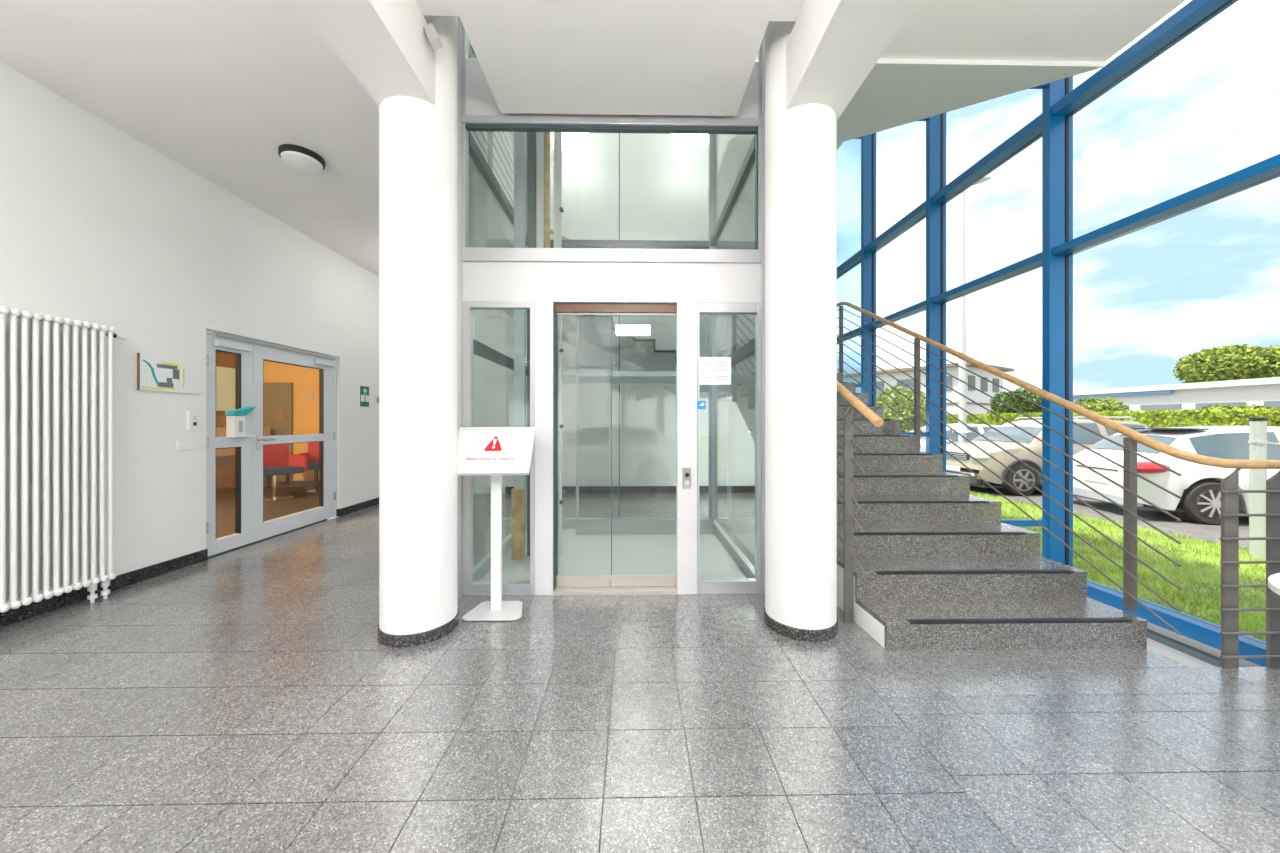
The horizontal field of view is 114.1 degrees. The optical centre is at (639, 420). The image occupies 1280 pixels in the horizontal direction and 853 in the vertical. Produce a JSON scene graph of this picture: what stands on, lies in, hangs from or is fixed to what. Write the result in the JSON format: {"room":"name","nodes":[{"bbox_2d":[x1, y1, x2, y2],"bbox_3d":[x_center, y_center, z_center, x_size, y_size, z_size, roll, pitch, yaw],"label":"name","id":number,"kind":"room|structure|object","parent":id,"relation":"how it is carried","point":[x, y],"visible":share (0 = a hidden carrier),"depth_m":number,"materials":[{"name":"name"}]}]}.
{"room":"building entrance lobby","nodes":[
{"label":"building entrance lobby","id":0,"kind":"room"},
{"bbox_2d":[0,62,378,600],"bbox_3d":[-3.963,-1.950,2.509,0.160,6.800,9.550,0,0,-1],"label":"wall","id":1,"kind":"structure","parent":0,"point":[99,225],"depth_m":3.27,"materials":[{"name":"white paint"}]},
{"bbox_2d":[0,306,127,612],"bbox_3d":[-3.778,0.288,2.623,0.114,1.924,0.878,0,0,-1],"label":"radiator","id":2,"kind":"object","parent":1,"relation":"attached to","point":[91,582],"visible":1,"depth_m":2.65,"materials":[{"name":"white metal"}]},
{"bbox_2d":[116,334,127,339],"bbox_3d":[-3.792,-0.615,3.029,0.032,0.031,0.066,0,0,-1],"label":"radiator valve","id":3,"kind":"object","parent":2,"relation":"attached to","point":[118,336],"depth_m":3.03,"materials":[{"name":"white plastic"}]},
{"bbox_2d":[0,549,207,627],"bbox_3d":[-3.846,1.200,0.735,0.014,0.100,6.000,0,0,-1],"label":"baseboard","id":4,"kind":"structure","parent":1,"relation":"attached to","point":[11,616],"depth_m":2.99,"materials":[{"name":"stone"}]},
{"bbox_2d":[137,353,197,393],"bbox_3d":[-3.887,-0.385,3.429,0.020,0.290,0.432,0,0,-1],"label":"map","id":5,"kind":"object","parent":1,"relation":"attached to","point":[154,372],"visible":1,"depth_m":3.40,"materials":[{"name":"white paper"}]},
{"bbox_2d":[143,360,158,386],"bbox_3d":[-3.875,-0.377,3.291,0.001,0.204,0.128,0,0,-1],"label":"print","id":6,"kind":"object","parent":5,"relation":"attached to","point":[153,373],"depth_m":3.31},
{"bbox_2d":[159,382,173,387],"bbox_3d":[-3.877,-0.294,3.398,0.001,0.039,0.105,0,0,-1],"label":"print","id":7,"kind":"object","parent":5,"relation":"on","point":[161,384],"depth_m":3.40,"materials":[{"name":"grey paper"}]},
{"bbox_2d":[157,364,177,369],"bbox_3d":[-3.877,-0.445,3.405,0.001,0.030,0.150,0,0,-1],"label":"print","id":8,"kind":"object","parent":5,"relation":"attached to","point":[159,366],"depth_m":3.41,"materials":[{"name":"grey paper"}]},
{"bbox_2d":[163,362,178,365],"bbox_3d":[-3.878,-0.470,3.430,0.001,0.015,0.120,0,0,-1],"label":"print","id":9,"kind":"object","parent":5,"relation":"on","point":[164,363],"depth_m":3.43,"materials":[{"name":"yellow paper"}]},
{"bbox_2d":[173,369,178,378],"bbox_3d":[-3.878,-0.390,3.470,0.001,0.079,0.050,0,0,-1],"label":"print","id":10,"kind":"object","parent":5,"relation":"attached to","point":[175,371],"depth_m":3.47,"materials":[{"name":"grey paper"}]},
{"bbox_2d":[177,440,195,449],"bbox_3d":[-3.894,0.205,3.565,0.013,0.084,0.150,0,0,-1],"label":"wall socket","id":11,"kind":"object","parent":1,"relation":"attached to","point":[181,444],"visible":1,"depth_m":3.56,"materials":[{"name":"white plastic"}]},
{"bbox_2d":[187,411,196,429],"bbox_3d":[-3.889,-0.005,3.603,0.023,0.160,0.068,0,0,-1],"label":"thermostat","id":12,"kind":"object","parent":1,"relation":"attached to","point":[191,415],"visible":1,"depth_m":3.59,"materials":[{"name":"white plastic"}]},
{"bbox_2d":[206,329,336,555],"bbox_3d":[-3.958,0.207,4.584,0.130,2.085,1.700,0,0,-1],"label":"door","id":13,"kind":"structure","parent":1,"relation":"in","point":[250,354],"depth_m":4.25,"materials":[{"name":"white metal"}]},
{"bbox_2d":[225,407,255,436],"bbox_3d":[-3.901,0.005,4.057,0.093,0.299,0.233,0,0,-1],"label":"dispenser","id":14,"kind":"object","parent":13,"relation":"attached to","point":[235,419],"visible":1,"depth_m":3.98,"materials":[{"name":"white plastic"}]},
{"bbox_2d":[226,435,254,436],"bbox_3d":[-3.900,0.148,4.055,0.093,0.013,0.200,0,0,-1],"label":"drip tray","id":15,"kind":"object","parent":14,"relation":"on","point":[227,435],"depth_m":4.02,"materials":[{"name":"white plastic"}]},
{"bbox_2d":[239,421,242,431],"bbox_3d":[-3.862,0.055,4.015,0.002,0.110,0.040,0,0,-1],"label":"print","id":16,"kind":"object","parent":14,"relation":"attached to","point":[240,422],"depth_m":4.02,"materials":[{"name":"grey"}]},
{"bbox_2d":[336,497,378,516],"bbox_3d":[-3.972,1.200,6.278,0.079,0.100,1.712,0,0,-1],"label":"baseboard","id":17,"kind":"structure","parent":1,"relation":"attached to","point":[356,507],"depth_m":5.74,"materials":[{"name":"stone"}]},
{"bbox_2d":[360,386,368,406],"bbox_3d":[-3.936,-0.350,5.934,0.008,0.290,0.190,0,0,-1],"label":"sign","id":18,"kind":"object","parent":1,"relation":"attached to","point":[364,391],"visible":1,"depth_m":5.92,"materials":[{"name":"green plastic"}]},
{"bbox_2d":[374,391,378,406],"bbox_3d":[-3.941,-0.330,6.254,0.008,0.240,0.200,0,0,-1],"label":"wall sign","id":19,"kind":"object","parent":1,"relation":"attached to","point":[376,393],"visible":0.64,"depth_m":6.20,"materials":[{"name":"white paper"}]},
{"bbox_2d":[216,351,234,427],"bbox_3d":[-8.150,-0.100,5.863,0.100,2.700,6.000,0,0,-1],"label":"wall","id":20,"kind":"structure","parent":0,"point":[223,359],"depth_m":8.09,"materials":[{"name":"brown paint"}]},
{"bbox_2d":[216,366,234,410],"bbox_3d":[-8.112,-0.625,7.614,0.025,0.850,1.500,0,0,-1],"label":"board","id":21,"kind":"object","parent":20,"relation":"attached to","point":[225,377],"visible":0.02,"depth_m":8.12,"materials":[{"name":"beige"}]},
{"bbox_2d":[208,481,326,558],"bbox_3d":[-6.100,1.300,5.898,4.000,0.100,6.000,0,0,-1],"label":"floor","id":22,"kind":"structure","parent":0,"point":[302,500],"depth_m":6.14,"materials":[{"name":"wood"}]},
{"bbox_2d":[216,427,270,490],"bbox_3d":[-7.807,0.690,7.469,0.600,1.120,2.040,0,0,-1],"label":"base cabinet","id":23,"kind":"object","parent":22,"relation":"on","point":[225,458],"visible":0.1,"depth_m":7.54,"materials":[{"name":"beige laminate"}]},
{"bbox_2d":[216,455,234,460],"bbox_3d":[-7.807,0.670,7.469,0.600,0.078,2.040,0,0,-1],"label":"countertop","id":24,"kind":"structure","parent":23,"relation":"on","point":[218,458],"depth_m":7.52,"materials":[{"name":"grey"}]},
{"bbox_2d":[264,444,307,501],"bbox_3d":[-5.902,0.820,6.671,0.627,0.859,0.680,0,0,26],"label":"lounge chair","id":25,"kind":"object","parent":22,"relation":"on","point":[277,459],"visible":0.61,"depth_m":6.80,"materials":[{"name":"red fabric"}]},
{"bbox_2d":[266,470,317,487],"bbox_3d":[-6.536,1.050,8.016,1.000,0.400,0.550,0,0,-1],"label":"table","id":26,"kind":"object","parent":22,"relation":"on","point":[315,471],"visible":0.37,"depth_m":7.78,"materials":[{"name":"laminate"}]},
{"bbox_2d":[296,442,318,492],"bbox_3d":[-5.694,0.820,7.495,0.680,0.859,0.627,0,0,-24],"label":"lounge chair","id":27,"kind":"object","parent":22,"relation":"on","point":[313,447],"visible":0.2,"depth_m":7.57,"materials":[{"name":"red fabric"}]},
{"bbox_2d":[264,361,318,480],"bbox_3d":[-6.149,-0.100,8.797,4.000,2.700,0.200,0,0,-1],"label":"wall","id":28,"kind":"structure","parent":0,"point":[305,412],"depth_m":8.68,"materials":[{"name":"brown paint"}]},
{"bbox_2d":[264,382,292,480],"bbox_3d":[-7.687,0.225,8.634,0.880,2.050,0.065,0,0,-1],"label":"door","id":29,"kind":"structure","parent":28,"relation":"in","point":[278,396],"depth_m":8.62,"materials":[{"name":"brown"}]},
{"bbox_2d":[303,391,313,399],"bbox_3d":[-6.937,-0.530,8.676,0.220,0.200,0.013,0,0,-1],"label":"wall plate","id":30,"kind":"object","parent":28,"relation":"attached to","point":[307,395],"visible":1,"depth_m":8.67,"materials":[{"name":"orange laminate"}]},
{"bbox_2d":[0,0,1185,276],"bbox_3d":[-0.530,-2.340,2.491,6.705,0.320,9.400,0,0,-1],"label":"ceiling","id":31,"kind":"structure","parent":0,"point":[215,88],"depth_m":2.51,"materials":[{"name":"white paint"}]},
{"bbox_2d":[278,144,324,172],"bbox_3d":[-2.778,-2.134,3.414,0.300,0.091,0.300,0,0,-1],"label":"ceiling lamp","id":32,"kind":"object","parent":31,"relation":"attached to","point":[300,158],"visible":1,"depth_m":3.35,"materials":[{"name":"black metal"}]},
{"bbox_2d":[280,151,322,172],"bbox_3d":[-2.778,-2.111,3.414,0.272,0.046,0.272,0,0,-1],"label":"diffuser","id":33,"kind":"object","parent":32,"relation":"attached to","point":[305,161],"depth_m":3.36,"materials":[{"name":"white plastic"}]},
{"bbox_2d":[294,0,434,105],"bbox_3d":[-1.292,-1.990,0.103,0.324,0.380,4.650,0,0,-1],"label":"beam","id":34,"kind":"structure","parent":31,"relation":"attached to","point":[385,45],"depth_m":2.04,"materials":[{"name":"white paint"}]},
{"bbox_2d":[469,41,513,204],"bbox_3d":[-1.536,-3.009,4.275,0.060,1.017,2.500,0,0,-1],"label":"gallery railing","id":35,"kind":"object","parent":31,"relation":"attached to","point":[490,144],"visible":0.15,"depth_m":4.30,"materials":[{"name":"beige metal"}]},
{"bbox_2d":[786,0,918,119],"bbox_3d":[1.052,-1.990,0.158,0.334,0.380,4.680,0,0,-1],"label":"beam","id":36,"kind":"structure","parent":31,"relation":"attached to","point":[832,46],"depth_m":2.05,"materials":[{"name":"white paint"}]},
{"bbox_2d":[708,58,1104,202],"bbox_3d":[2.001,-3.115,4.864,1.565,1.930,4.720,0,0,-1],"label":"staircase","id":37,"kind":"structure","parent":31,"relation":"on","point":[896,92],"depth_m":3.11,"materials":[{"name":"white paint"}]},
{"bbox_2d":[469,131,754,493],"bbox_3d":[-0.373,-1.950,7.295,7.500,6.800,0.200,0,0,-1],"label":"wall","id":38,"kind":"structure","parent":0,"point":[664,189],"depth_m":7.20,"materials":[{"name":"white paint"}]},
{"bbox_2d":[505,486,754,493],"bbox_3d":[0.459,1.190,7.201,5.560,0.120,0.015,0,0,-1],"label":"baseboard","id":39,"kind":"structure","parent":38,"relation":"attached to","point":[565,489],"depth_m":7.19,"materials":[{"name":"stone"}]},
{"bbox_2d":[1147,629,1240,666],"bbox_3d":[3.244,1.370,4.685,0.045,0.040,5.140,0,0,-1],"label":"trim","id":40,"kind":"structure","parent":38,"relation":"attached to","point":[1206,657],"depth_m":2.48,"materials":[{"name":"grey metal"}]},
{"bbox_2d":[1147,622,1262,666],"bbox_3d":[3.324,1.875,4.687,0.115,1.149,5.140,0,0,-1],"label":"trim","id":41,"kind":"structure","parent":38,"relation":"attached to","point":[1162,649],"depth_m":2.53,"materials":[{"name":"grey metal"}]},
{"bbox_2d":[469,40,755,61],"bbox_3d":[-0.243,-5.475,2.546,7.600,0.250,9.700,0,0,-1],"label":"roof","id":42,"kind":"structure","parent":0,"point":[471,54],"depth_m":6.03,"materials":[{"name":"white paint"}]},
{"bbox_2d":[551,132,589,150],"bbox_3d":[-1.113,-4.890,6.682,0.600,0.920,0.260,0,0,-1],"label":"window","id":43,"kind":"structure","parent":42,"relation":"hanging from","point":[571,141],"depth_m":6.58,"materials":[{"name":"white glass"}]},
{"bbox_2d":[670,134,708,147],"bbox_3d":[0.789,-4.890,6.614,0.600,0.920,0.260,0,0,-1],"label":"pendant lamp","id":44,"kind":"object","parent":42,"relation":"hanging from","point":[676,140],"visible":0.57,"depth_m":6.58,"materials":[{"name":"white"}]},
{"bbox_2d":[0,493,1279,852],"bbox_3d":[-0.282,1.375,2.496,7.200,0.250,9.400,0,0,-1],"label":"floor","id":45,"kind":"structure","parent":0,"point":[249,699],"depth_m":1.69,"materials":[{"name":"grey tile"}]},
{"bbox_2d":[378,15,458,646],"bbox_3d":[-1.327,-0.900,2.503,0.432,4.300,0.432,0,0,-1],"label":"column","id":46,"kind":"structure","parent":45,"relation":"on","point":[418,138],"depth_m":2.33,"materials":[{"name":"white paint"}]},
{"bbox_2d":[424,23,442,50],"bbox_3d":[-1.117,-2.087,2.274,0.103,0.167,0.155,0,0,-1],"label":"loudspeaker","id":47,"kind":"object","parent":46,"relation":"attached to","point":[433,37],"visible":1,"depth_m":2.22,"materials":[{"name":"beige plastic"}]},
{"bbox_2d":[457,427,535,621],"bbox_3d":[-0.951,0.646,2.699,0.513,1.208,0.314,0,0,-1],"label":"sign stand","id":48,"kind":"object","parent":45,"relation":"on","point":[496,452],"visible":0.98,"depth_m":2.70,"materials":[{"name":"white metal"}]},
{"bbox_2d":[458,16,764,596],"bbox_3d":[-0.214,-1.115,3.934,2.265,4.770,1.935,0,0,-1],"label":"shaft","id":49,"kind":"object","parent":45,"relation":"on","point":[687,279],"visible":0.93,"depth_m":2.99,"materials":[{"name":"silver metal"}]},
{"bbox_2d":[511,488,524,559],"bbox_3d":[-1.064,0.895,3.628,0.095,0.610,0.090,0,0,-1],"label":"board","id":50,"kind":"object","parent":49,"relation":"on","point":[517,494],"visible":1,"depth_m":3.58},
{"bbox_2d":[514,132,563,555],"bbox_3d":[-0.936,-1.105,3.850,0.458,4.690,0.070,0,0,-1],"label":"mast","id":51,"kind":"object","parent":49,"relation":"attached to","point":[535,140],"visible":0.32,"depth_m":3.83,"materials":[{"name":"silver metal"}]},
{"bbox_2d":[544,132,549,247],"bbox_3d":[-0.827,-1.105,3.687,0.090,4.690,0.090,0,0,-1],"label":"hydraulic cylinder","id":52,"kind":"object","parent":49,"relation":"in","point":[546,134],"visible":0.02,"depth_m":3.66,"materials":[{"name":"metal"}]},
{"bbox_2d":[556,313,675,586],"bbox_3d":[-0.175,0.212,3.062,0.878,2.012,0.028,0,0,-1],"label":"door","id":53,"kind":"structure","parent":49,"relation":"attached to","point":[587,580],"depth_m":3.05,"materials":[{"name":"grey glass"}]},
{"bbox_2d":[558,314,744,577],"bbox_3d":[0.066,-0.004,3.787,1.460,2.491,1.270,0,0,-1],"label":"car","id":54,"kind":"object","parent":49,"relation":"on","point":[634,551],"visible":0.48,"depth_m":3.98,"materials":[{"name":"white"}]},
{"bbox_2d":[683,467,690,488],"bbox_3d":[0.337,0.410,2.984,0.061,0.156,0.016,0,0,-1],"label":"panel","id":55,"kind":"object","parent":49,"relation":"attached to","point":[686,470],"visible":1,"depth_m":2.98,"materials":[{"name":"silver metal"}]},
{"bbox_2d":[697,401,705,408],"bbox_3d":[0.442,-0.115,2.985,0.060,0.059,0.004,0,0,-1],"label":"sticker","id":56,"kind":"object","parent":49,"relation":"attached to","point":[700,404],"visible":1,"depth_m":2.98,"materials":[{"name":"blue plastic"}]},
{"bbox_2d":[699,357,730,384],"bbox_3d":[0.540,-0.360,2.986,0.231,0.201,0.004,0,0,-1],"label":"paper notice","id":57,"kind":"object","parent":49,"relation":"attached to","point":[712,370],"visible":1,"depth_m":2.98,"materials":[{"name":"white paper"}]},
{"bbox_2d":[764,21,837,641],"bbox_3d":[0.985,-0.900,2.557,0.426,4.300,0.426,0,0,-1],"label":"column","id":58,"kind":"structure","parent":45,"relation":"on","point":[801,140],"depth_m":2.38,"materials":[{"name":"white paint"}]},
{"bbox_2d":[699,372,1147,650],"bbox_3d":[1.789,0.299,4.737,1.898,1.902,4.967,0,0,-1],"label":"staircase","id":59,"kind":"structure","parent":45,"relation":"on","point":[943,571],"depth_m":2.63,"materials":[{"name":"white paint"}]},
{"bbox_2d":[503,229,675,393],"bbox_3d":[-0.708,-1.801,6.499,3.026,2.803,1.360,0,0,-1],"label":"staircase","id":60,"kind":"structure","parent":59,"relation":"on","point":[594,331],"depth_m":5.85,"materials":[{"name":"white paint"}]},
{"bbox_2d":[732,314,883,622],"bbox_3d":[1.274,-0.246,3.953,0.078,2.993,3.360,0,0,-1],"label":"stair railing","id":61,"kind":"object","parent":59,"relation":"attached to","point":[852,399],"visible":0.56,"depth_m":2.56,"materials":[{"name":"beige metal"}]},
{"bbox_2d":[1268,573,1279,595],"bbox_3d":[2.208,0.875,1.022,0.730,0.749,0.730,0,0,-1],"label":"bistro table","id":62,"kind":"object","parent":45,"relation":"on","point":[1273,580],"visible":1,"depth_m":1.29,"materials":[{"name":"white plastic"}]},
{"bbox_2d":[837,0,1279,668],"bbox_3d":[3.094,-1.875,2.613,0.675,6.850,9.288,0,0,-1],"label":"window","id":63,"kind":"structure","parent":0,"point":[1060,102],"depth_m":3.27,"materials":[{"name":"blue paint"}]},
{"label":"outside","id":64,"kind":"structure","parent":0,"visible":0},
{"bbox_2d":[969,489,1265,641],"bbox_3d":[5.286,1.750,15.091,4.120,0.300,90.000,0,0,-1],"label":"lawn","id":65,"kind":"structure","parent":64,"point":[1111,585],"depth_m":4.47,"materials":[{"name":"plant"}]},
{"bbox_2d":[1248,417,1279,560],"bbox_3d":[8.125,0.777,4.516,2.140,1.645,0.131,0,0,17],"label":"barrier post","id":66,"kind":"object","parent":65,"relation":"on","point":[1258,442],"visible":0.9,"depth_m":4.78,"materials":[{"name":"grey metal"}]},
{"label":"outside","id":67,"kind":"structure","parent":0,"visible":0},
{"bbox_2d":[969,486,1248,550],"bbox_3d":[48.118,1.760,40.817,82.400,0.280,160.000,0,0,-1],"label":"ground","id":68,"kind":"structure","parent":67,"point":[1196,530],"depth_m":6.89,"materials":[{"name":"concrete"}]},
{"bbox_2d":[837,367,900,373],"bbox_3d":[26.086,-2.325,54.423,14.000,7.850,12.050,0,0,-1],"label":"apartment block","id":69,"kind":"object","parent":68,"relation":"on","point":[848,370],"visible":0.02,"depth_m":48.43,"materials":[{"name":"white"}]},
{"bbox_2d":[876,385,925,431],"bbox_3d":[11.821,-0.029,19.384,3.163,3.267,2.745,0,0,39],"label":"shrub","id":70,"kind":"object","parent":68,"relation":"on","point":[888,413],"visible":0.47,"depth_m":18.60,"materials":[{"name":"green plant"}]},
{"bbox_2d":[843,362,1013,414],"bbox_3d":[21.933,-1.150,33.775,7.400,5.500,11.000,0,0,-31],"label":"house","id":71,"kind":"structure","parent":68,"relation":"on","point":[975,381],"depth_m":29.54,"materials":[{"name":"white"}]},
{"bbox_2d":[909,424,1000,451],"bbox_3d":[9.516,0.874,12.762,4.580,1.592,2.080,0,0,-1],"label":"estate car","id":72,"kind":"object","parent":68,"relation":"on","point":[951,435],"visible":0.09,"depth_m":12.08,"materials":[{"name":"silver metal"}]},
{"bbox_2d":[959,191,965,285],"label":"street lamp","id":73,"kind":"object","parent":68,"relation":"on","point":[962,244],"depth_m":11.60,"materials":[{"name":"grey metal"}]},
{"bbox_2d":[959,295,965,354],"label":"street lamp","id":74,"kind":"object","parent":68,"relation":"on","point":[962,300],"depth_m":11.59,"materials":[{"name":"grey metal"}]},
{"bbox_2d":[958,358,966,442],"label":"street lamp","id":75,"kind":"object","parent":68,"relation":"on","point":[962,414],"depth_m":11.59,"materials":[{"name":"grey metal"}]},
{"bbox_2d":[972,176,991,185],"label":"street lamp","id":76,"kind":"object","parent":68,"relation":"on","point":[986,178],"depth_m":11.53,"materials":[{"name":"grey metal"}]},
{"bbox_2d":[985,387,1041,413],"bbox_3d":[21.704,-0.180,24.159,2.838,3.568,2.533,0,0,-1],"label":"shrub","id":77,"kind":"object","parent":68,"relation":"on","point":[1024,406],"visible":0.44,"depth_m":23.68,"materials":[{"name":"green plant"}]},
{"bbox_2d":[946,417,1149,495],"bbox_3d":[9.600,0.786,9.853,4.550,1.768,2.140,0,0,-1],"label":"suv","id":78,"kind":"object","parent":68,"relation":"on","point":[1080,435],"visible":0.34,"depth_m":9.11,"materials":[{"name":"beige paint"}]},
{"bbox_2d":[946,451,969,459],"bbox_3d":[7.404,0.805,9.816,0.062,0.150,0.910,0,0,-1],"label":"grille","id":79,"kind":"object","parent":78,"relation":"attached to","point":[960,456],"depth_m":9.64,"materials":[{"name":"silver metal"}]},
{"bbox_2d":[920,407,1279,427],"bbox_3d":[15.489,0.640,25.265,1.520,2.075,40.155,0,0,-1],"label":"hedge","id":80,"kind":"object","parent":68,"relation":"on","point":[1192,417],"visible":0.1,"depth_m":11.72,"materials":[{"name":"green plant"}]},
{"bbox_2d":[1074,397,1131,411],"bbox_3d":[21.668,0.228,19.612,2.833,2.753,2.519,0,0,-42],"label":"shrub","id":81,"kind":"object","parent":68,"relation":"on","point":[1092,404],"visible":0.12,"depth_m":19.13,"materials":[{"name":"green plant"}]},
{"bbox_2d":[1003,377,1279,411],"bbox_3d":[45.589,-0.550,24.772,12.800,4.300,44.800,0,0,-1],"label":"building","id":82,"kind":"structure","parent":68,"relation":"on","point":[1258,391],"depth_m":29.52,"materials":[{"name":"white"}]},
{"bbox_2d":[1073,426,1279,524],"bbox_3d":[10.438,0.874,7.003,4.730,1.592,2.140,0,0,14],"label":"hatchback","id":83,"kind":"object","parent":68,"relation":"on","point":[1199,485],"visible":0.62,"depth_m":6.64,"materials":[{"name":"white paint"}]},
{"bbox_2d":[1137,462,1169,473],"bbox_3d":[8.245,0.760,6.744,0.598,0.200,0.279,0,0,18],"label":"tail light","id":84,"kind":"object","parent":83,"relation":"attached to","point":[1142,467],"depth_m":6.64,"materials":[{"name":"red plastic"}]},
{"bbox_2d":[1171,344,1279,383],"bbox_3d":[65.466,-3.416,45.226,10.494,10.041,10.313,0,0,36],"label":"tree","id":85,"kind":"object","parent":68,"relation":"on","point":[1231,362],"visible":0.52,"depth_m":43.40,"materials":[{"name":"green plant"}]},
{"bbox_2d":[1201,403,1272,409],"bbox_3d":[21.903,0.468,15.813,2.627,2.274,2.577,0,0,-1],"label":"shrub","id":86,"kind":"object","parent":68,"relation":"on","point":[1217,406],"visible":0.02,"depth_m":15.31,"materials":[{"name":"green plant"}]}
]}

